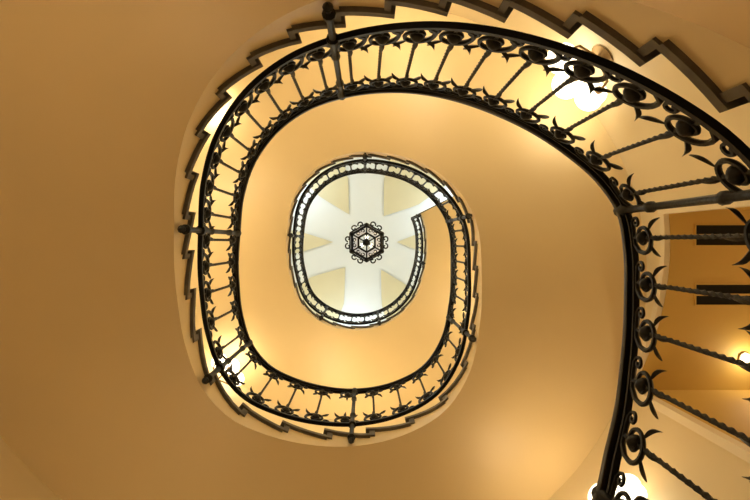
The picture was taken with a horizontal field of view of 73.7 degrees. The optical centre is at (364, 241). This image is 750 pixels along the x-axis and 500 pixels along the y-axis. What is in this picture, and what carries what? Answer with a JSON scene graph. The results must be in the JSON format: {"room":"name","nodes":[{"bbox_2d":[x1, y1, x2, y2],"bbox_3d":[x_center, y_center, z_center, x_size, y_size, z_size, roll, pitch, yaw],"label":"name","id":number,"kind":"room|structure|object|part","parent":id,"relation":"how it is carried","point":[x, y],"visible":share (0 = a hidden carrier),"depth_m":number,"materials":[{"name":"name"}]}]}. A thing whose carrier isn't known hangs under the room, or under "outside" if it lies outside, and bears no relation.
{"room":"spiral stairwell","nodes":[
{"label":"spiral stairwell","id":0,"kind":"room"},
{"bbox_2d":[211,354,243,385],"bbox_3d":[-1.984,1.850,7.135,0.369,0.271,0.584,-43,-90,0],"label":"wall lamp","id":1,"kind":"object","parent":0,"point":[235,364],"depth_m":7.15,"materials":[{"name":"white glass"}]},
{"bbox_2d":[291,157,452,326],"bbox_3d":[0.000,0.000,12.475,5.800,0.350,5.800,0,-90,0],"label":"ceiling","id":2,"kind":"structure","parent":0,"point":[324,220],"depth_m":12.58,"materials":[{"name":"white paint"}]},
{"bbox_2d":[345,221,388,263],"bbox_3d":[0.030,0.010,10.710,0.789,3.880,0.763,0,-90,0],"label":"hanging lantern","id":3,"kind":"object","parent":2,"relation":"hanging from","point":[366,229],"visible":1,"depth_m":8.99,"materials":[{"name":"black metal"}]},
{"bbox_2d":[290,159,445,322],"bbox_3d":[0.000,0.000,12.431,5.760,0.314,5.564,0,-90,0],"label":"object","id":4,"kind":"structure","parent":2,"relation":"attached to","point":[329,287],"depth_m":12.51,"materials":[{"name":"beige paint"}]},
{"bbox_2d":[0,3,749,499],"bbox_3d":[0.000,0.000,5.500,5.797,13.600,5.796,0,-90,0],"label":"wall","id":5,"kind":"structure","parent":0,"point":[718,472],"depth_m":4.34,"materials":[{"name":"beige paint"}]},
{"bbox_2d":[546,43,611,110],"bbox_3d":[2.093,-1.635,4.845,0.480,0.352,0.759,-38,-90,0],"label":"wall lamp","id":6,"kind":"object","parent":5,"relation":"attached to","point":[579,90],"depth_m":4.86,"materials":[{"name":"white glass"}]},
{"bbox_2d":[635,200,749,463],"bbox_3d":[2.759,0.561,3.220,0.211,3.240,1.818,12,-90,0],"label":"trim","id":7,"kind":"structure","parent":5,"relation":"attached to","point":[719,438],"depth_m":4.17,"materials":[{"name":"beige paint"}]},
{"bbox_2d":[588,474,646,499],"bbox_3d":[1.850,1.984,3.655,0.584,0.271,0.369,-43,-90,0],"label":"wall lamp","id":8,"kind":"object","parent":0,"point":[632,486],"depth_m":3.68,"materials":[{"name":"white glass"}]},
{"bbox_2d":[641,210,749,389],"bbox_3d":[4.369,0.551,4.800,3.662,0.100,1.709,0,-90,0],"label":"ceiling","id":9,"kind":"structure","parent":0,"point":[712,328],"depth_m":4.75,"materials":[{"name":"paint"}]},
{"bbox_2d":[694,224,745,245],"bbox_3d":[3.570,-0.065,4.745,0.880,0.019,0.210,0,-90,0],"label":"ceiling vent","id":10,"kind":"object","parent":9,"relation":"in","point":[701,229],"visible":0.72,"depth_m":4.74,"materials":[{"name":"metal"}]},
{"bbox_2d":[694,284,749,305],"bbox_3d":[3.570,0.500,4.745,0.880,0.019,0.210,0,-90,0],"label":"ceiling vent","id":11,"kind":"object","parent":9,"relation":"in","point":[740,289],"visible":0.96,"depth_m":4.74,"materials":[{"name":"metal"}]},
{"bbox_2d":[739,352,749,362],"bbox_3d":[3.600,1.100,4.735,0.110,0.076,0.110,0,-90,0],"label":"recessed light","id":12,"kind":"object","parent":9,"relation":"in","point":[745,356],"visible":0.88,"depth_m":4.72,"materials":[{"name":"beige"}]},
{"bbox_2d":[647,390,749,444],"bbox_3d":[4.370,1.456,3.175,3.660,3.350,0.100,0,-90,0],"label":"wall","id":13,"kind":"structure","parent":0,"point":[729,407],"depth_m":4.30,"materials":[{"name":"paint"}]},
{"bbox_2d":[720,207,749,209],"bbox_3d":[4.553,-0.353,3.175,3.295,3.350,0.100,0,-90,0],"label":"wall","id":14,"kind":"structure","parent":0,"point":[741,208],"depth_m":4.52,"materials":[{"name":"paint"}]},
{"bbox_3d":[0.000,0.000,-1.350,5.800,0.100,5.800,0,-90,0],"label":"floor","id":15,"kind":"structure","parent":0,"visible":0},
{"bbox_2d":[0,0,749,499],"bbox_3d":[0.000,0.000,4.154,5.798,10.906,5.797,0,-90,0],"label":"spiral staircase","id":16,"kind":"structure","parent":15,"relation":"on","point":[108,108],"depth_m":3.88,"materials":[{"name":"beige paint"}]},
{"bbox_2d":[177,2,749,499],"bbox_3d":[0.663,0.182,4.782,3.856,12.114,2.987,0,-90,0],"label":"stair railing","id":17,"kind":"object","parent":16,"relation":"attached to","point":[738,174],"visible":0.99,"depth_m":2.69,"materials":[{"name":"black metal"}]},
{"bbox_3d":[0.068,0.282,5.449,2.692,10.779,2.813,0,-90,0],"label":"handrail","id":18,"kind":"part","parent":17,"relation":"part of","materials":[{"name":"black metal"}]}
]}

